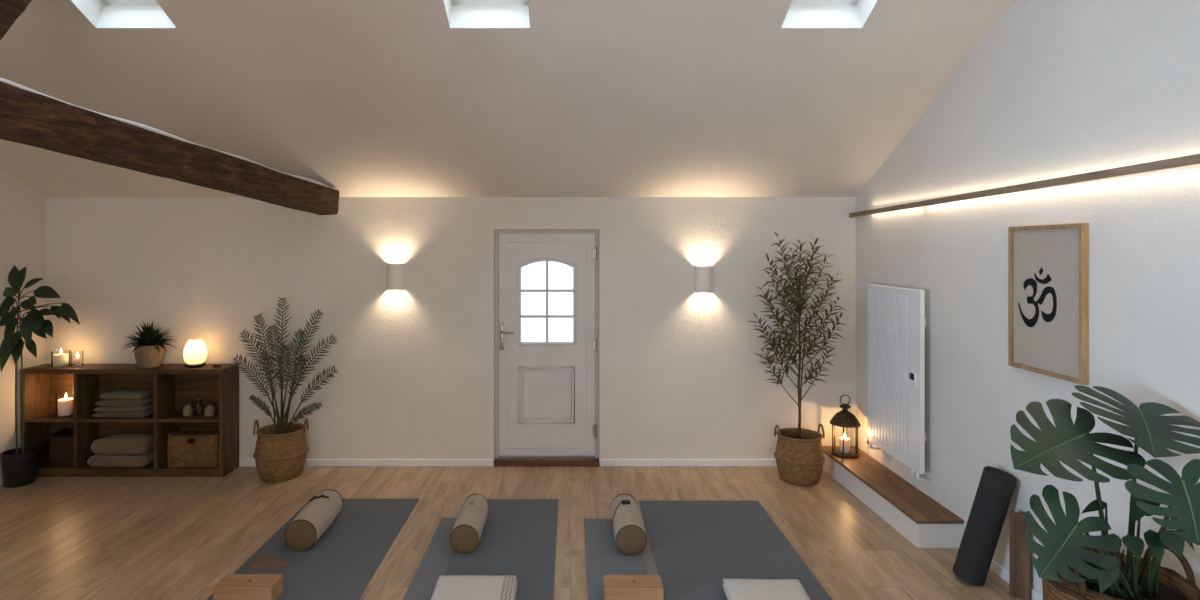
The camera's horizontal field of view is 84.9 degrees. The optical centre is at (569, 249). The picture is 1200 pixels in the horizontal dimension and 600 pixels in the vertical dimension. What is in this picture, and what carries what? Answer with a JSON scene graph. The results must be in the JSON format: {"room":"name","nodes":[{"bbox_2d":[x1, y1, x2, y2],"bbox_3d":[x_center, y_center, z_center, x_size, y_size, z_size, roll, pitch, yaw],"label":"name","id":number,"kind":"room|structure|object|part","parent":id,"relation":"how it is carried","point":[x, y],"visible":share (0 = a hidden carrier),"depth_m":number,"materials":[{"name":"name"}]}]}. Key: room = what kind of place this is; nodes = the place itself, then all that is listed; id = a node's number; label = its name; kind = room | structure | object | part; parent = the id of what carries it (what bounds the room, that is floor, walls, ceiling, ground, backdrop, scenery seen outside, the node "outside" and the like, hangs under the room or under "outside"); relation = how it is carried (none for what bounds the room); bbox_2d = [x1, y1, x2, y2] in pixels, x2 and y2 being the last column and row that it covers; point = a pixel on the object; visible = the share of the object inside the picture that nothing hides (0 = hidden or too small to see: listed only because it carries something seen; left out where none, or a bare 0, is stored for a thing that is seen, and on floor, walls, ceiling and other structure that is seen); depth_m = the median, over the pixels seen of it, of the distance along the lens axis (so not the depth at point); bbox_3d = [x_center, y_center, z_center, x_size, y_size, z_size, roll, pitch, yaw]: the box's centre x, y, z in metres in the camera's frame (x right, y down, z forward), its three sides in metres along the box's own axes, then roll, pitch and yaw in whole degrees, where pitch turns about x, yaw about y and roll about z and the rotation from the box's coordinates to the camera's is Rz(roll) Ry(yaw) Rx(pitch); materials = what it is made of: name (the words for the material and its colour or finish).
{"room":"exercise studio","nodes":[
{"label":"exercise studio","id":0,"kind":"room"},
{"bbox_2d":[0,167,45,476],"bbox_3d":[-4.790,-0.468,0.599,0.220,4.796,10.498,0,0,0],"label":"wall","id":1,"kind":"structure","parent":0,"point":[22,207],"depth_m":5.56,"materials":[{"name":"paint"}]},
{"bbox_2d":[46,197,855,465],"bbox_3d":[-1.065,0.668,5.958,7.730,2.523,0.220,0,0,0],"label":"wall","id":2,"kind":"structure","parent":0,"point":[681,376],"depth_m":5.85,"materials":[{"name":"paint"}]},
{"bbox_2d":[0,77,338,214],"bbox_3d":[-2.682,-0.696,2.170,0.205,0.788,7.455,0,0,9],"label":"timber beam","id":3,"kind":"structure","parent":2,"relation":"attached to","point":[28,116],"depth_m":3.62,"materials":[{"name":"wood"}]},
{"bbox_2d":[0,0,31,40],"bbox_3d":[-2.601,-1.176,2.945,0.210,0.748,0.616,0,0,0],"label":"strut","id":4,"kind":"object","parent":3,"relation":"on","point":[10,10],"visible":1,"depth_m":2.92,"materials":[{"name":"brown wood"}]},
{"bbox_2d":[239,459,492,466],"bbox_3d":[-2.683,1.897,5.841,3.995,0.065,0.014,0,0,0],"label":"baseboard","id":5,"kind":"structure","parent":2,"relation":"attached to","point":[242,462],"depth_m":5.83,"materials":[{"name":"white paint"}]},
{"bbox_2d":[387,264,404,289],"bbox_3d":[-1.554,0.237,5.809,0.156,0.232,0.078,0,0,0],"label":"wall sconce","id":6,"kind":"object","parent":2,"relation":"attached to","point":[395,272],"visible":1,"depth_m":5.78,"materials":[{"name":"paint"}]},
{"bbox_2d":[494,455,598,466],"bbox_3d":[-0.209,1.907,5.942,0.938,0.065,0.212,0,0,0],"label":"threshold","id":7,"kind":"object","parent":2,"relation":"attached to","point":[503,460],"depth_m":5.84,"materials":[{"name":"brown wood"}]},
{"bbox_2d":[495,229,598,457],"bbox_3d":[-0.209,0.873,5.933,0.942,2.115,0.170,0,0,0],"label":"door","id":8,"kind":"structure","parent":2,"relation":"in","point":[547,393],"depth_m":5.92,"materials":[{"name":"paint"}]},
{"bbox_3d":[-0.566,0.780,5.883,0.132,0.240,0.070,0,0,0],"label":"handle","id":9,"kind":"part","parent":8,"relation":"part of","materials":[{"name":"metal"}]},
{"bbox_3d":[-0.209,1.308,5.917,0.513,0.521,0.024,0,0,0],"label":"raised panel","id":10,"kind":"part","parent":8,"relation":"part of","materials":[{"name":"paint"}]},
{"bbox_2d":[600,459,776,466],"bbox_3d":[1.241,1.897,5.841,1.948,0.065,0.014,0,0,0],"label":"baseboard","id":11,"kind":"structure","parent":2,"relation":"attached to","point":[603,462],"depth_m":5.83,"materials":[{"name":"white paint"}]},
{"bbox_2d":[695,266,711,292],"bbox_3d":[1.190,0.262,5.809,0.156,0.232,0.078,0,0,0],"label":"wall sconce","id":12,"kind":"object","parent":2,"relation":"attached to","point":[703,275],"visible":1,"depth_m":5.78,"materials":[{"name":"paint"}]},
{"bbox_2d":[0,0,1014,196],"bbox_3d":[-1.065,-1.738,3.364,7.730,2.778,5.712,0,0,0],"label":"ceiling","id":13,"kind":"structure","parent":0,"point":[355,98],"depth_m":4.43,"materials":[{"name":"paint"}]},
{"bbox_2d":[101,0,159,5],"bbox_3d":[-2.615,-1.718,3.650,0.486,0.430,0.816,0,0,0],"label":"window","id":14,"kind":"structure","parent":13,"relation":"attached to","point":[105,2],"depth_m":4.00,"materials":[{"name":"white glass"}]},
{"bbox_2d":[451,0,527,5],"bbox_3d":[-0.482,-1.718,3.650,0.483,0.430,0.816,0,0,0],"label":"window","id":15,"kind":"structure","parent":13,"relation":"attached to","point":[454,2],"depth_m":4.00,"materials":[{"name":"white glass"}]},
{"bbox_2d":[790,0,858,5],"bbox_3d":[1.517,-1.718,3.650,0.488,0.430,0.816,0,0,0],"label":"window","id":16,"kind":"structure","parent":13,"relation":"attached to","point":[794,2],"depth_m":4.00,"materials":[{"name":"white glass"}]},
{"bbox_2d":[0,466,1021,599],"bbox_3d":[-1.065,2.005,0.599,7.730,0.150,10.998,0,0,0],"label":"floor","id":17,"kind":"structure","parent":0,"point":[62,538],"depth_m":4.57,"materials":[{"name":"brown wood"}]},
{"bbox_2d":[0,265,79,487],"bbox_3d":[-4.334,1.026,5.391,0.672,1.809,0.287,0,0,0],"label":"potted plant","id":18,"kind":"object","parent":17,"relation":"on","point":[18,465],"visible":1,"depth_m":5.34,"materials":[{"name":"green plant"}]},
{"bbox_3d":[-4.545,1.795,5.410,0.248,0.270,0.248,0,0,0],"label":"pot","id":19,"kind":"part","parent":18,"relation":"part of","materials":[{"name":"black ceramic"}]},
{"bbox_3d":[-4.416,0.993,5.356,0.462,1.435,0.142,0,0,6],"label":"stem","id":20,"kind":"part","parent":18,"relation":"part of","materials":[{"name":"plant"}]},
{"bbox_2d":[20,364,238,476],"bbox_3d":[-3.805,1.471,5.695,1.720,0.918,0.278,0,0,0],"label":"shelving unit","id":21,"kind":"object","parent":17,"relation":"on","point":[172,386],"visible":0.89,"depth_m":5.67,"materials":[{"name":"brown wood"}]},
{"bbox_3d":[-4.647,1.492,5.697,0.035,0.875,0.274,0,0,0],"label":"panel","id":22,"kind":"part","parent":21,"relation":"part of","materials":[{"name":"brown wood"}]},
{"bbox_3d":[-4.423,1.450,5.692,0.412,0.028,0.260,0,0,0],"label":"shelf","id":23,"kind":"part","parent":21,"relation":"part of","materials":[{"name":"brown wood"}]},
{"bbox_2d":[51,350,70,367],"bbox_3d":[-4.430,0.944,5.700,0.135,0.135,0.135,0,0,0],"label":"glass","id":24,"kind":"object","parent":21,"relation":"on","point":[69,350],"visible":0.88,"depth_m":5.69,"materials":[{"name":"clear glass"}]},
{"bbox_2d":[53,349,68,365],"bbox_3d":[-4.430,0.929,5.700,0.109,0.150,0.109,0,0,0],"label":"pillar candle","id":25,"kind":"object","parent":24,"relation":"in","point":[62,359],"visible":1,"depth_m":5.67,"materials":[{"name":"beige wax"}]},
{"bbox_2d":[50,428,73,466],"bbox_3d":[-4.340,1.717,5.705,0.243,0.280,0.218,0,0,0],"label":"storage basket","id":26,"kind":"object","parent":21,"relation":"on","point":[62,441],"visible":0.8,"depth_m":5.60,"materials":[{"name":"wicker"}]},
{"bbox_2d":[55,393,73,417],"bbox_3d":[-4.372,1.335,5.680,0.143,0.200,0.143,0,0,0],"label":"glass","id":27,"kind":"object","parent":21,"relation":"on","point":[55,393],"visible":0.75,"depth_m":5.63,"materials":[{"name":"clear glass"}]},
{"bbox_2d":[58,394,73,415],"bbox_3d":[-4.372,1.335,5.680,0.111,0.187,0.111,0,0,0],"label":"pillar candle","id":28,"kind":"object","parent":27,"relation":"in","point":[65,405],"visible":1,"depth_m":5.64,"materials":[{"name":"beige wax"}]},
{"bbox_2d":[71,351,82,366],"bbox_3d":[-4.295,0.947,5.710,0.086,0.130,0.086,0,0,0],"label":"glass","id":29,"kind":"object","parent":21,"relation":"on","point":[71,351],"visible":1,"depth_m":5.70,"materials":[{"name":"clear glass"}]},
{"bbox_2d":[74,352,79,365],"bbox_3d":[-4.295,0.947,5.710,0.040,0.114,0.040,0,0,0],"label":"pillar candle","id":30,"kind":"object","parent":29,"relation":"in","point":[76,360],"visible":1,"depth_m":5.70,"materials":[{"name":"beige wax"}]},
{"bbox_3d":[-3.862,1.450,5.692,0.649,0.028,0.260,0,0,0],"label":"shelf","id":31,"kind":"part","parent":21,"relation":"part of","materials":[{"name":"brown wood"}]},
{"bbox_2d":[87,450,152,466],"bbox_3d":[-3.864,1.804,5.680,0.514,0.106,0.211,0,0,0],"label":"folded blanket","id":32,"kind":"object","parent":21,"relation":"on","point":[98,460],"visible":0.8,"depth_m":5.59,"materials":[{"name":"beige fabric"}]},
{"bbox_2d":[91,433,152,453],"bbox_3d":[-3.850,1.677,5.680,0.468,0.144,0.204,0,0,-1],"label":"folded blanket","id":33,"kind":"object","parent":32,"relation":"on","point":[119,443],"visible":0.96,"depth_m":5.59,"materials":[{"name":"beige fabric"}]},
{"bbox_2d":[91,408,152,416],"bbox_3d":[-3.858,1.413,5.699,0.463,0.044,0.214,0,0,0],"label":"folded blanket","id":34,"kind":"object","parent":21,"relation":"on","point":[149,411],"visible":0.7,"depth_m":5.61,"materials":[{"name":"beige fabric"}]},
{"bbox_2d":[94,403,152,411],"bbox_3d":[-3.859,1.366,5.700,0.442,0.044,0.209,0,0,-1],"label":"folded blanket","id":35,"kind":"object","parent":34,"relation":"on","point":[150,405],"visible":0.61,"depth_m":5.61,"materials":[{"name":"beige fabric"}]},
{"bbox_2d":[95,397,152,405],"bbox_3d":[-3.855,1.314,5.700,0.423,0.053,0.202,0,0,0],"label":"folded blanket","id":36,"kind":"object","parent":35,"relation":"on","point":[106,402],"visible":0.73,"depth_m":5.61,"materials":[{"name":"beige fabric"}]},
{"bbox_2d":[100,390,152,398],"bbox_3d":[-3.849,1.256,5.700,0.362,0.059,0.189,0,0,2],"label":"folded blanket","id":37,"kind":"object","parent":36,"relation":"on","point":[116,394],"visible":0.98,"depth_m":5.62,"materials":[{"name":"beige fabric"}]},
{"bbox_3d":[-3.805,1.879,5.697,1.648,0.042,0.274,0,0,0],"label":"panel","id":38,"kind":"part","parent":21,"relation":"part of","materials":[{"name":"brown wood"}]},
{"bbox_3d":[-3.805,1.033,5.695,1.720,0.042,0.278,0,0,0],"label":"panel","id":39,"kind":"part","parent":21,"relation":"part of","materials":[{"name":"brown wood"}]},
{"bbox_3d":[-3.805,1.456,5.829,1.648,0.802,0.011,0,0,0],"label":"panel","id":40,"kind":"part","parent":21,"relation":"part of","materials":[{"name":"brown wood"}]},
{"bbox_2d":[122,320,178,367],"bbox_3d":[-3.664,0.800,5.647,0.493,0.425,0.350,0,0,0],"label":"potted fern","id":41,"kind":"object","parent":21,"relation":"on","point":[148,350],"visible":1,"depth_m":5.64,"materials":[{"name":"plant"}]},
{"bbox_2d":[134,343,163,367],"bbox_3d":[-3.660,0.917,5.700,0.220,0.190,0.220,0,0,0],"label":"pot","id":42,"kind":"object","parent":41,"relation":"attached to","point":[147,355],"depth_m":5.62,"materials":[{"name":"ceramic"}]},
{"bbox_2d":[183,403,192,415],"bbox_3d":[-3.315,1.382,5.680,0.078,0.106,0.078,0,0,0],"label":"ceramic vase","id":43,"kind":"object","parent":21,"relation":"on","point":[187,410],"visible":1,"depth_m":5.66,"materials":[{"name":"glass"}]},
{"bbox_3d":[-3.244,1.450,5.692,0.527,0.028,0.260,0,0,0],"label":"shelf","id":44,"kind":"part","parent":21,"relation":"part of","materials":[{"name":"brown wood"}]},
{"bbox_2d":[167,426,218,466],"bbox_3d":[-3.235,1.710,5.705,0.448,0.295,0.233,0,0,0],"label":"storage basket","id":45,"kind":"object","parent":21,"relation":"on","point":[186,446],"visible":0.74,"depth_m":5.60,"materials":[{"name":"wicker"}]},
{"bbox_3d":[-3.235,1.629,5.594,0.070,0.046,0.007,0,0,0],"label":"handle","id":46,"kind":"part","parent":45,"relation":"part of","materials":[{"name":"black plastic"}]},
{"bbox_2d":[183,338,206,367],"bbox_3d":[-3.255,0.893,5.690,0.184,0.238,0.184,0,0,0],"label":"table lamp","id":47,"kind":"object","parent":21,"relation":"on","point":[195,350],"visible":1,"depth_m":5.63,"materials":[{"name":"white glass"}]},
{"bbox_2d":[195,397,202,415],"bbox_3d":[-3.220,1.357,5.680,0.061,0.156,0.061,0,0,0],"label":"bottle","id":48,"kind":"object","parent":21,"relation":"on","point":[197,398],"visible":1,"depth_m":5.68,"materials":[{"name":"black glass"}]},
{"bbox_2d":[204,403,214,415],"bbox_3d":[-3.125,1.382,5.680,0.082,0.106,0.082,0,0,0],"label":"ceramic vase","id":49,"kind":"object","parent":21,"relation":"on","point":[209,410],"visible":1,"depth_m":5.65,"materials":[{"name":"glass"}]},
{"bbox_3d":[-2.962,1.492,5.697,0.035,0.875,0.274,0,0,0],"label":"panel","id":50,"kind":"part","parent":21,"relation":"part of","materials":[{"name":"brown wood"}]},
{"bbox_2d":[231,297,337,481],"bbox_3d":[-2.396,1.164,5.594,0.890,1.531,0.449,0,0,0],"label":"potted palm","id":51,"kind":"object","parent":17,"relation":"on","point":[281,449],"visible":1,"depth_m":5.54,"materials":[{"name":"plant"}]},
{"bbox_3d":[-2.668,1.500,5.570,0.018,0.117,0.120,0,0,-9],"label":"handle","id":52,"kind":"part","parent":51,"relation":"part of","materials":[{"name":"wicker"}]},
{"bbox_2d":[255,423,306,481],"bbox_3d":[-2.468,1.730,5.600,0.416,0.400,0.416,0,0,0],"label":"basket","id":53,"kind":"object","parent":51,"relation":"on","point":[280,452],"depth_m":5.45,"materials":[{"name":"beige wicker"}]},
{"bbox_3d":[-2.268,1.500,5.630,0.018,0.117,0.120,0,0,-9],"label":"handle","id":54,"kind":"part","parent":51,"relation":"part of","materials":[{"name":"wicker"}]},
{"bbox_2d":[206,498,418,599],"bbox_3d":[-1.585,1.927,4.037,0.839,0.005,2.075,0,0,0],"label":"yoga mat","id":55,"kind":"object","parent":17,"relation":"on","point":[342,562],"visible":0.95,"depth_m":4.17,"materials":[{"name":"rubber"}]},
{"bbox_2d":[213,574,282,599],"bbox_3d":[-1.773,1.874,3.615,0.316,0.101,0.147,0,0,0],"label":"block","id":56,"kind":"object","parent":55,"relation":"on","point":[232,586],"visible":1,"depth_m":3.56,"materials":[{"name":"brown wood"}]},
{"bbox_2d":[248,555,287,570],"bbox_3d":[-1.855,1.908,4.032,0.225,0.030,0.213,0,0,-20],"label":"cloth","id":57,"kind":"object","parent":55,"relation":"on","point":[264,561],"visible":1,"depth_m":3.98,"materials":[{"name":"brown fabric"}]},
{"bbox_2d":[285,489,342,550],"bbox_3d":[-1.729,1.813,4.450,0.212,0.224,0.562,0,0,-2],"label":"bolster","id":58,"kind":"object","parent":55,"relation":"on","point":[304,531],"visible":1,"depth_m":4.26,"materials":[{"name":"fabric"}]},
{"bbox_2d":[403,518,456,599],"bbox_3d":[-0.601,1.927,3.805,0.642,0.005,1.810,0,0,0],"label":"yoga mat","id":59,"kind":"object","parent":17,"relation":"on","point":[434,563],"visible":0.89,"depth_m":4.01,"materials":[{"name":"grey rubber"}]},
{"bbox_2d":[444,499,557,599],"bbox_3d":[-0.416,1.921,4.123,0.651,0.005,1.846,0,0,0],"label":"yoga mat","id":60,"kind":"object","parent":59,"relation":"on","point":[518,537],"visible":0.64,"depth_m":4.20,"materials":[{"name":"rubber"}]},
{"bbox_2d":[450,494,488,553],"bbox_3d":[-0.668,1.820,4.400,0.190,0.199,0.552,0,0,0],"label":"bolster","id":61,"kind":"object","parent":60,"relation":"on","point":[465,535],"visible":1,"depth_m":4.19,"materials":[{"name":"fabric"}]},
{"bbox_2d":[431,573,517,599],"bbox_3d":[-0.526,1.884,3.555,0.459,0.068,0.434,0,0,0],"label":"folded towel","id":62,"kind":"object","parent":60,"relation":"on","point":[448,587],"visible":1,"depth_m":3.60,"materials":[{"name":"beige fabric"}]},
{"bbox_2d":[584,519,645,599],"bbox_3d":[0.276,1.921,3.790,0.352,0.005,1.780,0,0,0],"label":"yoga mat","id":63,"kind":"object","parent":17,"relation":"on","point":[603,557],"visible":0.52,"depth_m":4.06,"materials":[{"name":"grey rubber"}]},
{"bbox_2d":[611,494,646,555],"bbox_3d":[0.383,1.812,4.370,0.207,0.214,0.552,0,0,0],"label":"bolster","id":64,"kind":"object","parent":63,"relation":"on","point":[627,522],"visible":1,"depth_m":4.14,"materials":[{"name":"fabric"}]},
{"bbox_2d":[603,575,662,599],"bbox_3d":[0.345,1.869,3.595,0.316,0.101,0.147,0,0,0],"label":"block","id":65,"kind":"object","parent":63,"relation":"on","point":[615,587],"visible":1,"depth_m":3.53,"materials":[{"name":"brown wood"}]},
{"bbox_2d":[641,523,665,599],"bbox_3d":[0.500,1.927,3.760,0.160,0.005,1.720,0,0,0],"label":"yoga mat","id":66,"kind":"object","parent":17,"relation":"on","point":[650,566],"visible":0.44,"depth_m":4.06,"materials":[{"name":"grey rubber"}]},
{"bbox_2d":[639,500,831,599],"bbox_3d":[0.984,1.921,4.010,0.913,0.005,2.020,0,0,0],"label":"yoga mat","id":67,"kind":"object","parent":17,"relation":"on","point":[696,545],"visible":1,"depth_m":4.21,"materials":[{"name":"rubber"}]},
{"bbox_2d":[722,579,810,599],"bbox_3d":[1.074,1.884,3.500,0.437,0.068,0.444,0,0,2],"label":"folded towel","id":68,"kind":"object","parent":67,"relation":"on","point":[734,589],"visible":1,"depth_m":3.58,"materials":[{"name":"beige fabric"}]},
{"bbox_2d":[747,232,847,485],"bbox_3d":[1.905,0.885,5.449,0.871,2.089,0.549,0,0,0],"label":"potted tree","id":69,"kind":"object","parent":17,"relation":"on","point":[799,456],"visible":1,"depth_m":5.42,"materials":[{"name":"green plant"}]},
{"bbox_3d":[1.735,1.517,5.481,0.018,0.110,0.114,0,0,-6],"label":"handle","id":70,"kind":"part","parent":69,"relation":"part of","materials":[{"name":"wicker"}]},
{"bbox_2d":[775,429,823,485],"bbox_3d":[1.925,1.738,5.500,0.390,0.385,0.390,0,0,0],"label":"basket","id":71,"kind":"object","parent":69,"relation":"on","point":[799,456],"depth_m":5.36,"materials":[{"name":"beige wicker"}]},
{"bbox_3d":[2.115,1.517,5.519,0.018,0.110,0.114,0,0,-6],"label":"handle","id":72,"kind":"part","parent":69,"relation":"part of","materials":[{"name":"wicker"}]},
{"bbox_2d":[822,446,963,547],"bbox_3d":[2.383,1.839,5.041,0.332,0.182,1.612,0,0,0],"label":"ledge","id":73,"kind":"structure","parent":17,"relation":"on","point":[916,516],"depth_m":4.65,"materials":[{"name":"paint"}]},
{"bbox_2d":[830,395,860,457],"bbox_3d":[2.352,1.492,5.600,0.248,0.511,0.248,0,0,0],"label":"lantern","id":74,"kind":"object","parent":73,"relation":"on","point":[843,418],"visible":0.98,"depth_m":5.55,"materials":[{"name":"brown metal"}]},
{"bbox_3d":[2.352,1.605,5.600,0.208,0.237,0.180,0,0,0],"label":"pane","id":75,"kind":"part","parent":74,"relation":"part of","materials":[{"name":"clear glass"}]},
{"bbox_2d":[839,433,849,452],"bbox_3d":[2.347,1.641,5.600,0.085,0.167,0.085,0,0,0],"label":"pillar candle","id":76,"kind":"object","parent":74,"relation":"in","point":[846,440],"visible":0.96,"depth_m":5.57,"materials":[{"name":"beige wax"}]},
{"bbox_3d":[2.405,1.604,5.508,0.010,0.246,0.011,0,0,0],"label":"post","id":77,"kind":"part","parent":74,"relation":"part of","materials":[{"name":"brown metal"}]},
{"bbox_2d":[953,466,1016,585],"bbox_3d":[2.394,1.593,3.786,0.316,0.670,0.172,0,0,35],"label":"rolled mat","id":78,"kind":"object","parent":17,"relation":"on","point":[996,486],"visible":1,"depth_m":3.73,"materials":[{"name":"black rubber"}]},
{"bbox_2d":[1009,511,1030,599],"bbox_3d":[2.496,1.695,3.630,0.020,0.470,0.100,0,0,-43],"label":"plank","id":79,"kind":"object","parent":17,"relation":"on","point":[1019,551],"visible":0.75,"depth_m":3.62,"materials":[{"name":"brown wood"}]},
{"bbox_2d":[1010,385,1199,599],"bbox_3d":[2.100,1.254,2.585,0.838,1.352,0.582,0,0,0],"label":"monstera","id":80,"kind":"object","parent":17,"relation":"on","point":[1073,563],"visible":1,"depth_m":2.49,"materials":[{"name":"plant"}]},
{"bbox_3d":[1.865,1.051,2.441,0.338,0.292,0.172,0,0,0],"label":"blade","id":81,"kind":"part","parent":80,"relation":"part of","materials":[{"name":"green plant"}]},
{"bbox_3d":[1.944,0.741,2.586,0.526,0.226,0.363,0,0,0],"label":"blade","id":82,"kind":"part","parent":80,"relation":"part of","materials":[{"name":"green plant"}]},
{"bbox_3d":[1.951,1.254,2.592,0.024,0.133,0.204,0,0,-7],"label":"handle","id":83,"kind":"part","parent":80,"relation":"part of","materials":[{"name":"wicker"}]},
{"bbox_3d":[1.893,1.165,2.398,0.090,0.089,0.053,0,0,0],"label":"blade","id":84,"kind":"part","parent":80,"relation":"part of","materials":[{"name":"green plant"}]},
{"bbox_3d":[2.060,1.008,2.573,0.145,0.038,0.029,0,0,-20],"label":"blade","id":85,"kind":"part","parent":80,"relation":"part of","materials":[{"name":"green plant"}]},
{"bbox_3d":[1.947,1.183,2.377,0.087,0.105,0.050,0,0,0],"label":"blade","id":86,"kind":"part","parent":80,"relation":"part of","materials":[{"name":"green plant"}]},
{"bbox_2d":[1042,549,1196,599],"bbox_3d":[2.185,1.615,2.620,0.496,0.630,0.496,0,0,0],"label":"basket","id":87,"kind":"object","parent":80,"relation":"on","point":[1171,585],"depth_m":2.57,"materials":[{"name":"wicker"}]},
{"bbox_3d":[2.079,1.097,2.416,0.079,0.072,0.048,0,0,0],"label":"blade","id":88,"kind":"part","parent":80,"relation":"part of","materials":[{"name":"green plant"}]},
{"bbox_3d":[2.293,0.672,2.605,0.452,0.188,0.392,0,0,0],"label":"blade","id":89,"kind":"part","parent":80,"relation":"part of","materials":[{"name":"green plant"}]},
{"bbox_3d":[2.143,0.985,2.478,0.086,0.079,0.045,0,0,-11],"label":"blade","id":90,"kind":"part","parent":80,"relation":"part of","materials":[{"name":"green plant"}]},
{"bbox_3d":[2.217,0.980,2.527,0.047,0.073,0.083,0,0,-29],"label":"blade","id":91,"kind":"part","parent":80,"relation":"part of","materials":[{"name":"green plant"}]},
{"bbox_3d":[2.194,1.111,2.458,0.070,0.103,0.045,0,0,-23],"label":"blade","id":92,"kind":"part","parent":80,"relation":"part of","materials":[{"name":"green plant"}]},
{"bbox_3d":[2.205,0.898,2.342,0.400,0.278,0.097,0,0,0],"label":"blade","id":93,"kind":"part","parent":80,"relation":"part of","materials":[{"name":"green plant"}]},
{"bbox_3d":[2.419,1.254,2.648,0.024,0.133,0.204,0,0,-7],"label":"handle","id":94,"kind":"part","parent":80,"relation":"part of","materials":[{"name":"wicker"}]},
{"bbox_3d":[2.240,1.094,2.437,0.095,0.086,0.045,0,0,11],"label":"blade","id":95,"kind":"part","parent":80,"relation":"part of","materials":[{"name":"green plant"}]},
{"bbox_3d":[2.359,1.092,2.528,0.070,0.122,0.036,0,0,17],"label":"blade","id":96,"kind":"part","parent":80,"relation":"part of","materials":[{"name":"green plant"}]},
{"bbox_2d":[856,0,1199,595],"bbox_3d":[2.660,-0.468,0.599,0.220,4.796,10.498,0,0,0],"label":"wall","id":97,"kind":"structure","parent":0,"point":[1055,88],"depth_m":3.49,"materials":[{"name":"paint"}]},
{"bbox_2d":[867,284,929,480],"bbox_3d":[2.492,0.959,5.014,0.112,1.360,0.862,0,0,0],"label":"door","id":98,"kind":"structure","parent":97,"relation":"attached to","point":[896,315],"depth_m":4.90,"materials":[{"name":"metal"}]},
{"bbox_2d":[989,559,1042,599],"bbox_3d":[2.543,1.897,-0.205,0.014,0.065,8.890,0,0,0],"label":"baseboard","id":99,"kind":"structure","parent":97,"relation":"attached to","point":[995,567],"depth_m":3.83,"materials":[{"name":"white paint"}]},
{"bbox_2d":[849,154,1199,217],"bbox_3d":[2.519,-0.347,3.520,0.058,0.115,4.640,0,0,0],"label":"batten","id":100,"kind":"object","parent":97,"relation":"attached to","point":[1194,159],"visible":1,"depth_m":3.35,"materials":[{"name":"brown wood"}]},
{"bbox_2d":[1008,223,1088,384],"bbox_3d":[2.533,0.265,3.490,0.033,0.796,0.544,0,0,0],"label":"framed print","id":101,"kind":"object","parent":97,"relation":"attached to","point":[1048,265],"visible":1,"depth_m":3.45,"materials":[{"name":"white paper"}]}
]}

